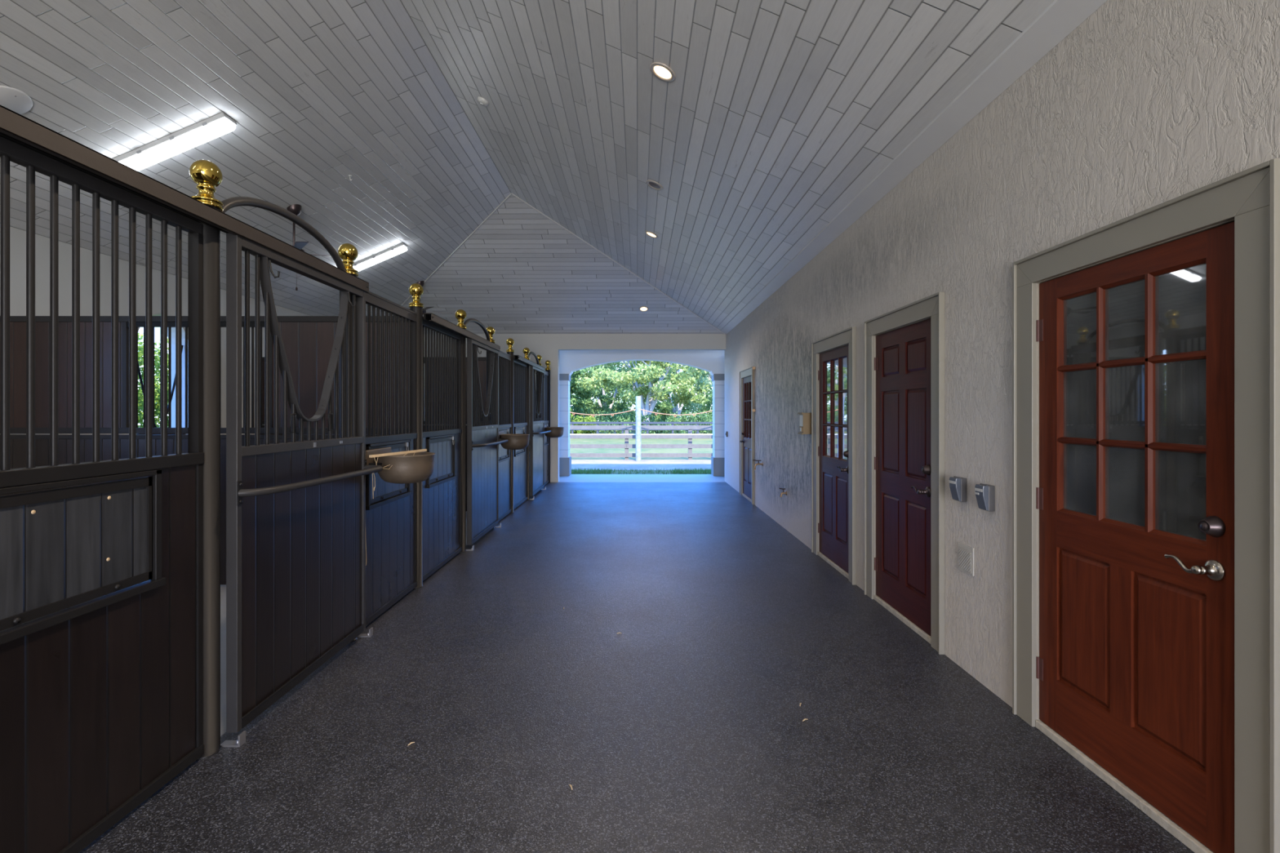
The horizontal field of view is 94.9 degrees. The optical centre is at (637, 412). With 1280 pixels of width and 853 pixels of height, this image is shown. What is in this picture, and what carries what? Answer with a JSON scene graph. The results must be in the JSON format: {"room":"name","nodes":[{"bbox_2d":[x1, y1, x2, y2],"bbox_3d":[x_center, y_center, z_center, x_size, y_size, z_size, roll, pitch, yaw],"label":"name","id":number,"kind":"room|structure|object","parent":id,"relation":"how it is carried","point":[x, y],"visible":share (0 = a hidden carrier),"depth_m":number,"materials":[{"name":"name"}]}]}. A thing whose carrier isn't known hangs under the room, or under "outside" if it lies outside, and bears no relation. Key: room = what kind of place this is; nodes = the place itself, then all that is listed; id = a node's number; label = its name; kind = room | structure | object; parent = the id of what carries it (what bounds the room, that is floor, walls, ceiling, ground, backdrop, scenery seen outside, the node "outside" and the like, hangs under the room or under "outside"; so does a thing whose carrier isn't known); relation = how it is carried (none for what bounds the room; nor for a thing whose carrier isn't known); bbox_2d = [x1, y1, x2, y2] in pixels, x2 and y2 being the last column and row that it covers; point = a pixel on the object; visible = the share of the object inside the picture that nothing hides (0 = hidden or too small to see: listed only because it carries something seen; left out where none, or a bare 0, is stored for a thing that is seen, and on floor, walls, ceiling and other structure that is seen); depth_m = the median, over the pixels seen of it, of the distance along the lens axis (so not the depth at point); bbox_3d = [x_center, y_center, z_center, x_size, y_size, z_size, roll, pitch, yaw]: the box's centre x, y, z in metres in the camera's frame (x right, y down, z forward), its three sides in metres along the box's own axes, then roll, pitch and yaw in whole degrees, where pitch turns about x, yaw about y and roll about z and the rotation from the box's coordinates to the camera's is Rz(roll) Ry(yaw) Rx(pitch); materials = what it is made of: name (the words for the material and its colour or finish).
{"room":"farm building","nodes":[
{"label":"farm building","id":0,"kind":"room"},
{"bbox_2d":[9,226,311,434],"bbox_3d":[-5.683,-0.090,3.280,0.240,3.120,18.560,0,0,0],"label":"wall","id":1,"kind":"structure","parent":0,"point":[17,237],"depth_m":6.12,"materials":[{"name":"white paint"}]},
{"bbox_2d":[136,345,185,434],"bbox_3d":[-5.643,0.309,6.915,0.060,2.283,0.770,0,0,0],"label":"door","id":2,"kind":"structure","parent":1,"relation":"in","point":[139,370],"depth_m":6.84,"materials":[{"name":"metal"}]},
{"bbox_2d":[0,0,1053,333],"bbox_3d":[-1.849,-2.469,3.180,7.428,1.637,18.360,0,0,0],"label":"ceiling","id":3,"kind":"structure","parent":0,"point":[775,116],"depth_m":5.06,"materials":[{"name":"paint"}]},
{"bbox_2d":[0,84,32,114],"bbox_3d":[-4.379,-2.147,4.050,0.287,0.130,0.309,0,0,4],"label":"ceiling light","id":4,"kind":"object","parent":3,"relation":"attached to","point":[16,100],"depth_m":4.08,"materials":[{"name":"paint"}]},
{"bbox_2d":[112,112,236,171],"bbox_3d":[-4.059,-2.249,5.030,1.178,0.556,0.168,0,0,0],"label":"strip light","id":5,"kind":"object","parent":3,"relation":"attached to","point":[211,128],"visible":0.67,"depth_m":4.97,"materials":[{"name":"white plastic"}]},
{"bbox_2d":[250,204,330,290],"bbox_3d":[-3.934,-1.883,6.761,1.103,0.980,1.061,0,0,0],"label":"ceiling fan","id":6,"kind":"object","parent":3,"relation":"hanging from","point":[295,209],"visible":0.35,"depth_m":6.69,"materials":[{"name":"brown metal"}]},
{"bbox_2d":[352,242,407,271],"bbox_3d":[-4.059,-2.249,8.830,1.178,0.556,0.168,0,0,0],"label":"strip light","id":7,"kind":"object","parent":3,"relation":"attached to","point":[400,248],"visible":0.59,"depth_m":8.76,"materials":[{"name":"white plastic"}]},
{"bbox_2d":[408,280,452,314],"bbox_3d":[-3.934,-1.883,10.651,1.103,0.980,1.061,0,0,0],"label":"ceiling fan","id":8,"kind":"object","parent":3,"relation":"hanging from","point":[421,282],"visible":0.25,"depth_m":10.57,"materials":[{"name":"brown metal"}]},
{"bbox_2d":[476,96,488,106],"bbox_3d":[-1.527,-3.076,5.820,0.114,0.071,0.120,0,0,7],"label":"smoke detector","id":9,"kind":"object","parent":3,"relation":"attached to","point":[481,100],"visible":1,"depth_m":5.79,"materials":[{"name":"white plastic"}]},
{"bbox_2d":[639,306,648,311],"bbox_3d":[0.127,-2.019,11.479,0.191,0.081,0.177,0,0,-5],"label":"recessed light","id":10,"kind":"object","parent":3,"relation":"in","point":[643,308],"visible":1,"depth_m":11.47,"materials":[{"name":"white"}]},
{"bbox_2d":[644,231,657,238],"bbox_3d":[0.189,-2.356,7.790,0.177,0.081,0.191,0,0,-5],"label":"recessed light","id":11,"kind":"object","parent":3,"relation":"in","point":[651,234],"visible":1,"depth_m":7.78,"materials":[{"name":"white"}]},
{"bbox_2d":[645,179,662,190],"bbox_3d":[0.179,-2.361,6.110,0.177,0.081,0.191,0,0,-5],"label":"recessed light","id":12,"kind":"object","parent":3,"relation":"in","point":[651,184],"visible":1,"depth_m":6.10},
{"bbox_2d":[649,62,675,81],"bbox_3d":[0.176,-2.362,4.080,0.177,0.081,0.191,0,0,-5],"label":"recessed light","id":13,"kind":"object","parent":3,"relation":"in","point":[661,71],"visible":1,"depth_m":4.07,"materials":[{"name":"white"}]},
{"bbox_2d":[559,380,569,457],"bbox_3d":[-2.050,0.155,13.790,0.900,1.790,0.380,0,0,0],"label":"wall pier","id":14,"kind":"object","parent":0,"point":[564,385],"visible":0.36,"depth_m":13.60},
{"bbox_2d":[426,333,725,482],"bbox_3d":[-1.899,-0.090,12.460,7.808,3.120,0.200,0,0,0],"label":"wall","id":15,"kind":"structure","parent":0,"point":[548,346],"depth_m":12.36,"materials":[{"name":"white paint"}]},
{"bbox_2d":[391,192,724,334],"bbox_3d":[-1.849,-2.434,10.488,7.383,1.599,3.702,0,0,0],"label":"trim","id":16,"kind":"structure","parent":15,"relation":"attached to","point":[511,193],"depth_m":9.91,"materials":[{"name":"paint"}]},
{"bbox_2d":[79,474,1194,852],"bbox_3d":[-1.381,1.520,3.990,8.363,0.100,19.980,0,0,0],"label":"floor","id":17,"kind":"structure","parent":0,"point":[681,730],"depth_m":2.75,"materials":[{"name":"rubber"}]},
{"bbox_2d":[0,134,204,852],"bbox_3d":[-1.857,0.310,1.917,0.060,2.280,1.153,0,0,0],"label":"panel","id":18,"kind":"object","parent":17,"relation":"on","point":[101,584],"visible":1,"depth_m":2.00,"materials":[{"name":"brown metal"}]},
{"bbox_2d":[0,315,408,584],"bbox_3d":[-3.737,0.320,4.960,3.641,2.260,0.050,0,0,0],"label":"wall","id":19,"kind":"structure","parent":17,"relation":"on","point":[308,340],"depth_m":4.95,"materials":[{"name":"brown"}]},
{"bbox_2d":[189,159,223,759],"bbox_3d":[-1.865,0.191,2.543,0.122,2.559,0.122,0,0,20],"label":"post","id":20,"kind":"object","parent":17,"relation":"on","point":[206,174],"visible":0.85,"depth_m":2.52,"materials":[{"name":"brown metal"}]},
{"bbox_2d":[0,104,368,293],"bbox_3d":[-1.786,-0.815,2.595,0.078,0.066,2.500,0,0,0],"label":"door track","id":21,"kind":"object","parent":20,"relation":"attached to","point":[15,126],"visible":0.92,"depth_m":2.08,"materials":[{"name":"brown metal"}]},
{"bbox_2d":[226,233,382,733],"bbox_3d":[-1.717,0.291,3.207,0.196,2.248,1.235,0,0,0],"label":"door","id":22,"kind":"structure","parent":21,"relation":"hanging from","point":[295,511],"depth_m":2.95,"materials":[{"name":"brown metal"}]},
{"bbox_2d":[221,196,346,271],"bbox_3d":[-1.865,-0.932,3.167,0.042,0.288,1.199,0,0,0],"label":"tube","id":23,"kind":"object","parent":20,"relation":"attached to","point":[230,202],"visible":0.68,"depth_m":3.09,"materials":[{"name":"grey metal"}]},
{"bbox_2d":[220,730,245,746],"bbox_3d":[-1.790,1.445,2.600,0.090,0.050,0.040,0,0,0],"label":"floor guide","id":24,"kind":"object","parent":17,"relation":"on","point":[241,740],"visible":0.97,"depth_m":2.59,"materials":[{"name":"silver metal"}]},
{"bbox_2d":[337,243,358,643],"bbox_3d":[-1.865,0.191,3.790,0.122,2.559,0.122,0,0,20],"label":"post","id":25,"kind":"object","parent":17,"relation":"on","point":[348,252],"visible":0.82,"depth_m":3.75,"materials":[{"name":"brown metal"}]},
{"bbox_2d":[356,627,373,637],"bbox_3d":[-1.790,1.445,3.860,0.090,0.050,0.040,0,0,0],"label":"floor guide","id":26,"kind":"object","parent":17,"relation":"on","point":[370,633],"visible":0.94,"depth_m":3.85,"materials":[{"name":"silver metal"}]},
{"bbox_2d":[260,356,505,511],"bbox_3d":[-3.737,0.320,8.630,3.641,2.260,0.050,0,0,0],"label":"wall","id":27,"kind":"structure","parent":17,"relation":"on","point":[482,360],"depth_m":8.62,"materials":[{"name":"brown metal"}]},
{"bbox_2d":[365,291,417,626],"bbox_3d":[-1.857,0.310,4.375,0.060,2.280,1.070,0,0,0],"label":"panel","id":28,"kind":"object","parent":17,"relation":"on","point":[391,515],"visible":0.75,"depth_m":4.41,"materials":[{"name":"grey metal"}]},
{"bbox_2d":[365,447,435,484],"bbox_3d":[-1.631,0.375,4.140,0.398,0.240,0.400,0,0,0],"label":"bowl","id":29,"kind":"object","parent":28,"relation":"attached to","point":[408,468],"visible":0.91,"depth_m":3.99,"materials":[{"name":"brown metal"}]},
{"bbox_2d":[372,449,416,498],"bbox_3d":[-1.652,0.420,4.013,0.061,0.302,0.404,0,0,23],"label":"strands","id":30,"kind":"object","parent":29,"relation":"in","point":[415,450],"visible":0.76,"depth_m":3.87,"materials":[{"name":"fabric"}]},
{"bbox_2d":[368,448,426,457],"bbox_3d":[-1.640,0.281,4.060,0.022,0.023,0.547,0,0,18],"label":"wooden stick","id":31,"kind":"object","parent":29,"relation":"on","point":[422,450],"visible":1,"depth_m":4.00,"materials":[{"name":"brown wood"}]},
{"bbox_2d":[408,283,423,588],"bbox_3d":[-1.865,0.191,4.960,0.122,2.559,0.122,0,0,20],"label":"post","id":32,"kind":"object","parent":17,"relation":"on","point":[415,290],"visible":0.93,"depth_m":4.93,"materials":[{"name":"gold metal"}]},
{"bbox_2d":[422,316,462,581],"bbox_3d":[-1.857,0.310,5.587,0.060,2.280,1.153,0,0,0],"label":"panel","id":33,"kind":"object","parent":17,"relation":"on","point":[442,491],"visible":0.9,"depth_m":5.56,"materials":[{"name":"grey metal"}]},
{"bbox_2d":[454,309,466,552],"bbox_3d":[-1.865,0.191,6.213,0.122,2.559,0.122,0,0,20],"label":"post","id":34,"kind":"object","parent":17,"relation":"on","point":[460,314],"visible":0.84,"depth_m":6.18,"materials":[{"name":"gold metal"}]},
{"bbox_2d":[423,312,500,351],"bbox_3d":[-1.786,-0.815,6.265,0.078,0.066,2.500,0,0,0],"label":"door track","id":35,"kind":"object","parent":34,"relation":"attached to","point":[429,317],"visible":0.95,"depth_m":5.71,"materials":[{"name":"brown metal"}]},
{"bbox_2d":[466,337,508,545],"bbox_3d":[-1.717,0.291,6.877,0.196,2.248,1.235,0,0,0],"label":"door","id":36,"kind":"structure","parent":35,"relation":"hanging from","point":[483,441],"depth_m":6.68,"materials":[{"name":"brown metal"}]},
{"bbox_2d":[463,318,490,341],"bbox_3d":[-1.865,-0.932,6.837,0.042,0.288,1.199,0,0,0],"label":"tube","id":37,"kind":"object","parent":34,"relation":"attached to","point":[466,322],"visible":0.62,"depth_m":6.92,"materials":[{"name":"grey metal"}]},
{"bbox_2d":[466,545,474,551],"bbox_3d":[-1.790,1.445,6.270,0.090,0.050,0.040,0,0,0],"label":"floor guide","id":38,"kind":"object","parent":17,"relation":"on","point":[473,548],"visible":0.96,"depth_m":6.25,"materials":[{"name":"silver metal"}]},
{"bbox_2d":[486,326,495,528],"bbox_3d":[-1.865,0.191,7.460,0.122,2.559,0.122,0,0,20],"label":"post","id":39,"kind":"object","parent":17,"relation":"on","point":[491,330],"visible":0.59,"depth_m":7.41,"materials":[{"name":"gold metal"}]},
{"bbox_2d":[498,351,511,521],"bbox_3d":[-1.857,0.310,8.045,0.060,2.280,1.070,0,0,0],"label":"panel","id":40,"kind":"object","parent":17,"relation":"on","point":[504,359],"visible":0.55,"depth_m":8.22,"materials":[{"name":"grey metal"}]},
{"bbox_2d":[498,431,529,449],"bbox_3d":[-1.631,0.375,7.810,0.398,0.240,0.400,0,0,0],"label":"bowl","id":41,"kind":"object","parent":40,"relation":"attached to","point":[516,441],"visible":0.9,"depth_m":7.66,"materials":[{"name":"brown metal"}]},
{"bbox_2d":[506,337,514,513],"bbox_3d":[-1.865,0.191,8.630,0.122,2.559,0.122,0,0,20],"label":"post","id":42,"kind":"object","parent":17,"relation":"on","point":[510,342],"visible":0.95,"depth_m":8.60,"materials":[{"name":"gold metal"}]},
{"bbox_2d":[513,358,527,509],"bbox_3d":[-1.857,0.310,9.257,0.060,2.280,1.153,0,0,0],"label":"panel","id":43,"kind":"object","parent":17,"relation":"on","point":[520,369],"visible":0.82,"depth_m":9.31,"materials":[{"name":"wood"}]},
{"bbox_2d":[522,347,529,500],"bbox_3d":[-1.865,0.191,9.883,0.122,2.559,0.122,0,0,20],"label":"post","id":44,"kind":"object","parent":17,"relation":"on","point":[526,351],"visible":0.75,"depth_m":9.85,"materials":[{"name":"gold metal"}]},
{"bbox_2d":[513,355,545,371],"bbox_3d":[-1.786,-0.815,9.935,0.078,0.066,2.500,0,0,0],"label":"door track","id":45,"kind":"object","parent":44,"relation":"attached to","point":[517,357],"visible":0.94,"depth_m":9.43,"materials":[{"name":"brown metal"}]},
{"bbox_2d":[529,365,551,496],"bbox_3d":[-1.717,0.291,10.547,0.196,2.248,1.235,0,0,0],"label":"door","id":46,"kind":"structure","parent":45,"relation":"hanging from","point":[537,431],"depth_m":10.38,"materials":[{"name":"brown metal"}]},
{"bbox_2d":[536,355,542,490],"bbox_3d":[-1.865,0.191,11.130,0.122,2.559,0.122,0,0,20],"label":"post","id":47,"kind":"object","parent":17,"relation":"on","point":[540,357],"visible":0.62,"depth_m":11.08,"materials":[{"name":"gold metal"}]},
{"bbox_2d":[528,351,539,364],"bbox_3d":[-1.865,-0.932,10.507,0.042,0.288,1.199,0,0,0],"label":"tube","id":48,"kind":"object","parent":47,"relation":"attached to","point":[530,353],"visible":0.68,"depth_m":10.71,"materials":[{"name":"grey metal"}]},
{"bbox_2d":[544,371,549,484],"bbox_3d":[-1.857,0.310,11.700,0.060,2.280,1.040,0,0,0],"label":"panel","id":49,"kind":"object","parent":17,"relation":"on","point":[546,373],"visible":0.43,"depth_m":11.99,"materials":[{"name":"grey metal"}]},
{"bbox_2d":[544,425,564,437],"bbox_3d":[-1.631,0.375,11.480,0.398,0.240,0.400,0,0,0],"label":"bowl","id":50,"kind":"object","parent":49,"relation":"attached to","point":[556,432],"visible":0.84,"depth_m":11.33,"materials":[{"name":"brown metal"}]},
{"bbox_2d":[545,360,551,483],"bbox_3d":[-1.865,0.191,12.270,0.122,2.559,0.122,0,0,20],"label":"post","id":51,"kind":"object","parent":17,"relation":"on","point":[548,362],"visible":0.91,"depth_m":12.23,"materials":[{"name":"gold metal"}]},
{"bbox_2d":[559,350,724,375],"bbox_3d":[0.100,-1.150,13.790,5.200,0.720,0.380,0,0,0],"label":"wall","id":52,"kind":"structure","parent":0,"point":[713,362],"depth_m":13.60,"materials":[{"name":"paint"}]},
{"bbox_2d":[559,373,571,475],"bbox_3d":[-2.035,0.290,13.790,0.930,2.360,0.440,0,0,0],"label":"trim","id":53,"kind":"structure","parent":52,"relation":"attached to","point":[565,464],"depth_m":13.57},
{"bbox_2d":[711,373,724,475],"bbox_3d":[2.230,0.290,13.790,0.940,2.360,0.440,0,0,0],"label":"trim","id":54,"kind":"structure","parent":52,"relation":"attached to","point":[717,464],"depth_m":13.57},
{"bbox_2d":[712,380,724,457],"bbox_3d":[2.245,0.155,13.790,0.910,1.790,0.380,0,0,0],"label":"wall pier","id":55,"kind":"object","parent":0,"point":[718,386],"visible":0.36,"depth_m":13.60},
{"bbox_2d":[724,0,1279,707],"bbox_3d":[1.935,-0.040,3.280,0.140,3.220,18.560,0,0,0],"label":"wall","id":56,"kind":"structure","parent":0,"point":[1144,104],"depth_m":3.03,"materials":[{"name":"paint"}]},
{"bbox_2d":[739,366,754,504],"bbox_3d":[1.901,0.369,9.960,0.188,2.201,1.172,0,0,0],"label":"door","id":57,"kind":"structure","parent":56,"relation":"in","point":[746,415],"depth_m":10.06,"materials":[{"name":"wood"}]},
{"bbox_2d":[751,366,755,412],"bbox_3d":[1.843,-0.365,9.300,0.045,0.730,0.030,0,0,0],"label":"rod","id":58,"kind":"object","parent":56,"relation":"attached to","point":[753,367],"visible":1,"depth_m":9.29,"materials":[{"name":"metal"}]},
{"bbox_2d":[752,459,763,470],"bbox_3d":[1.790,0.778,8.750,0.151,0.153,0.056,0,0,0],"label":"spigot","id":59,"kind":"object","parent":56,"relation":"attached to","point":[758,463],"visible":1,"depth_m":8.74,"materials":[{"name":"gold metal"}]},
{"bbox_2d":[778,488,786,497],"bbox_3d":[1.819,1.002,7.350,0.092,0.119,0.056,0,0,0],"label":"spigot","id":60,"kind":"object","parent":56,"relation":"attached to","point":[783,489],"visible":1,"depth_m":7.34,"materials":[{"name":"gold metal"}]},
{"bbox_2d":[797,412,811,434],"bbox_3d":[1.813,0.120,6.370,0.104,0.236,0.156,0,0,0],"label":"wall box","id":61,"kind":"object","parent":56,"relation":"attached to","point":[805,419],"visible":1,"depth_m":6.29,"materials":[{"name":"beige plastic"}]},
{"bbox_2d":[811,326,856,585],"bbox_3d":[1.901,0.369,5.593,0.188,2.201,1.177,0,0,0],"label":"door","id":62,"kind":"structure","parent":56,"relation":"in","point":[836,375],"depth_m":5.58,"materials":[{"name":"wood"}]},
{"bbox_2d":[864,292,944,654],"bbox_3d":[1.901,0.369,4.155,0.188,2.201,1.182,0,0,0],"label":"door","id":63,"kind":"structure","parent":56,"relation":"in","point":[904,366],"depth_m":4.10,"materials":[{"name":"wood"}]},
{"bbox_2d":[720,0,1106,333],"bbox_3d":[1.796,-1.671,3.130,0.136,0.073,18.240,0,0,0],"label":"trim","id":64,"kind":"structure","parent":56,"relation":"attached to","point":[1060,18],"depth_m":3.29,"materials":[{"name":"paint"}]},
{"bbox_2d":[948,475,966,502],"bbox_3d":[1.832,0.438,3.360,0.066,0.139,0.076,0,0,0],"label":"outlet cover","id":65,"kind":"object","parent":56,"relation":"attached to","point":[957,485],"visible":1,"depth_m":3.32,"materials":[{"name":"grey plastic"}]},
{"bbox_2d":[957,542,973,576],"bbox_3d":[1.858,0.830,3.330,0.014,0.156,0.156,0,0,0],"label":"wall plate","id":66,"kind":"object","parent":56,"relation":"attached to","point":[965,553],"visible":1,"depth_m":3.32,"materials":[{"name":"silver metal"}]},
{"bbox_2d":[974,483,995,511],"bbox_3d":[1.832,0.448,3.100,0.066,0.139,0.076,0,0,0],"label":"outlet cover","id":67,"kind":"object","parent":56,"relation":"attached to","point":[984,493],"visible":1,"depth_m":3.06,"materials":[{"name":"grey plastic"}]},
{"bbox_2d":[1012,158,1279,852],"bbox_3d":[1.901,0.369,2.280,0.188,2.201,1.181,0,0,0],"label":"door","id":68,"kind":"structure","parent":56,"relation":"in","point":[1146,381],"depth_m":2.12,"materials":[{"name":"wood"}]},
{"label":"outside","id":69,"kind":"structure","parent":0,"visible":0},
{"bbox_2d":[569,430,712,459],"bbox_3d":[0.000,1.545,39.310,60.000,0.070,41.380,0,0,0],"label":"field","id":70,"kind":"structure","parent":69,"point":[572,441],"depth_m":24.52,"materials":[{"name":"green plant"}]},
{"bbox_2d":[569,408,574,419],"bbox_3d":[-5.538,0.506,37.002,3.007,2.174,2.534,0,0,0],"label":"bush","id":71,"kind":"object","parent":70,"relation":"on","point":[571,416],"visible":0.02,"depth_m":37.67,"materials":[{"name":"green plant"}]},
{"bbox_2d":[569,414,599,433],"bbox_3d":[-3.550,0.882,37.506,2.361,1.467,2.347,0,0,0],"label":"bush","id":72,"kind":"object","parent":70,"relation":"on","point":[586,419],"visible":0.48,"depth_m":36.98,"materials":[{"name":"green plant"}]},
{"bbox_2d":[569,364,605,416],"bbox_3d":[-6.232,-2.112,41.899,8.657,7.412,6.651,0,0,-9],"label":"tree","id":73,"kind":"object","parent":70,"relation":"on","point":[575,377],"visible":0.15,"depth_m":41.24,"materials":[{"name":"green plant"}]},
{"bbox_2d":[572,360,645,425],"bbox_3d":[-2.767,-2.234,48.989,7.084,7.654,7.409,0,0,39],"label":"tree","id":74,"kind":"object","parent":70,"relation":"on","point":[603,401],"visible":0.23,"depth_m":47.81,"materials":[{"name":"green plant"}]},
{"bbox_2d":[594,408,635,433],"bbox_3d":[-1.404,0.686,38.447,3.425,1.875,2.726,0,0,0],"label":"bush","id":75,"kind":"object","parent":70,"relation":"on","point":[618,416],"visible":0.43,"depth_m":38.47,"materials":[{"name":"green plant"}]},
{"bbox_2d":[569,425,712,459],"bbox_3d":[-0.336,0.990,18.688,24.312,1.160,0.115,0,0,0],"label":"fence","id":76,"kind":"object","parent":70,"relation":"on","point":[626,446],"visible":0.12,"depth_m":18.63,"materials":[{"name":"white wood"}]},
{"bbox_2d":[569,422,712,434],"bbox_3d":[-0.850,1.060,33.987,29.110,1.020,0.115,0,0,0],"label":"fence","id":77,"kind":"object","parent":70,"relation":"on","point":[571,423],"visible":0.12,"depth_m":33.93,"materials":[{"name":"wood"}]},
{"bbox_2d":[576,360,711,433],"bbox_3d":[0.329,-2.117,40.035,8.830,7.424,9.055,0,0,34],"label":"tree","id":78,"kind":"object","parent":70,"relation":"on","point":[640,375],"visible":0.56,"depth_m":38.68,"materials":[{"name":"green plant"}]},
{"bbox_2d":[640,411,686,433],"bbox_3d":[1.655,0.784,38.059,3.007,1.702,2.585,0,0,0],"label":"bush","id":79,"kind":"object","parent":70,"relation":"on","point":[644,418],"visible":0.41,"depth_m":37.86,"materials":[{"name":"green plant"}]},
{"bbox_2d":[646,363,712,425],"bbox_3d":[3.945,-2.115,50.143,7.441,7.419,7.060,0,0,-29],"label":"tree","id":80,"kind":"object","parent":70,"relation":"on","point":[664,409],"visible":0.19,"depth_m":49.01,"materials":[{"name":"green plant"}]},
{"bbox_2d":[680,410,712,433],"bbox_3d":[4.056,0.732,38.448,2.802,1.740,2.281,0,0,0],"label":"bush","id":81,"kind":"object","parent":70,"relation":"on","point":[691,418],"visible":0.44,"depth_m":38.13,"materials":[{"name":"green plant"}]},
{"bbox_2d":[685,366,712,410],"bbox_3d":[6.518,-1.740,43.070,7.266,6.671,5.552,0,0,-28],"label":"tree","id":82,"kind":"object","parent":70,"relation":"on","point":[708,380],"visible":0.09,"depth_m":41.60,"materials":[{"name":"green plant"}]},
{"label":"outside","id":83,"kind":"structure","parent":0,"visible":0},
{"bbox_3d":[0.000,1.630,40.000,120.000,0.100,140.000,0,0,0],"label":"lawn","id":84,"kind":"structure","parent":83,"visible":0},
{"bbox_2d":[137,333,168,427],"bbox_3d":[-9.243,-0.019,11.000,1.512,3.155,10.914,0,0,0],"label":"hedge","id":85,"kind":"object","parent":84,"relation":"on","point":[140,347],"visible":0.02,"depth_m":10.85,"materials":[{"name":"green plant"}]},
{"bbox_2d":[569,373,712,425],"bbox_3d":[0.112,-1.212,56.017,46.622,5.863,6.302,0,0,0],"label":"woodland","id":86,"kind":"object","parent":84,"relation":"on","point":[608,393],"visible":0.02,"depth_m":55.00,"materials":[{"name":"green plant"}]},
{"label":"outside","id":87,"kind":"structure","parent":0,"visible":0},
{"bbox_2d":[571,459,711,470],"bbox_3d":[0.000,1.540,16.935,60.000,0.080,3.370,0,0,0],"label":"path","id":88,"kind":"structure","parent":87,"point":[629,464],"depth_m":16.79,"materials":[{"name":"white concrete"}]},
{"bbox_2d":[635,395,640,461],"bbox_3d":[0.034,0.510,18.150,0.172,2.020,0.169,0,0,0],"label":"timber post","id":89,"kind":"object","parent":88,"relation":"on","point":[637,397],"visible":0.87,"depth_m":18.07,"materials":[{"name":"white paint"}]},
{"bbox_2d":[569,408,635,417],"bbox_3d":[-1.245,0.021,18.130,2.396,0.246,0.021,0,0,0],"label":"cord","id":90,"kind":"object","parent":89,"relation":"hanging from","point":[634,409],"visible":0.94,"depth_m":18.12,"materials":[{"name":"beige fabric"}]},
{"bbox_2d":[569,434,712,435],"bbox_3d":[0.000,1.098,18.420,16.000,0.844,0.040,0,0,0],"label":"pipe rail","id":91,"kind":"object","parent":88,"relation":"on","point":[570,434],"visible":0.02,"depth_m":18.40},
{"bbox_3d":[2.540,0.510,18.150,0.172,2.020,0.169,0,0,0],"label":"timber post","id":92,"kind":"object","parent":88,"relation":"on","visible":0},
{"bbox_2d":[640,408,712,417],"bbox_3d":[1.285,0.021,18.130,2.356,0.246,0.021,0,0,0],"label":"cord","id":93,"kind":"object","parent":92,"relation":"hanging from","point":[641,409],"visible":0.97,"depth_m":18.12,"materials":[{"name":"beige fabric"}]},
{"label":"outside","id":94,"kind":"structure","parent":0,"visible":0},
{"bbox_2d":[571,466,711,474],"bbox_3d":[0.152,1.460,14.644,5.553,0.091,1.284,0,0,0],"label":"grass","id":95,"kind":"structure","parent":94,"point":[681,471],"depth_m":14.59,"materials":[{"name":"green plant"}]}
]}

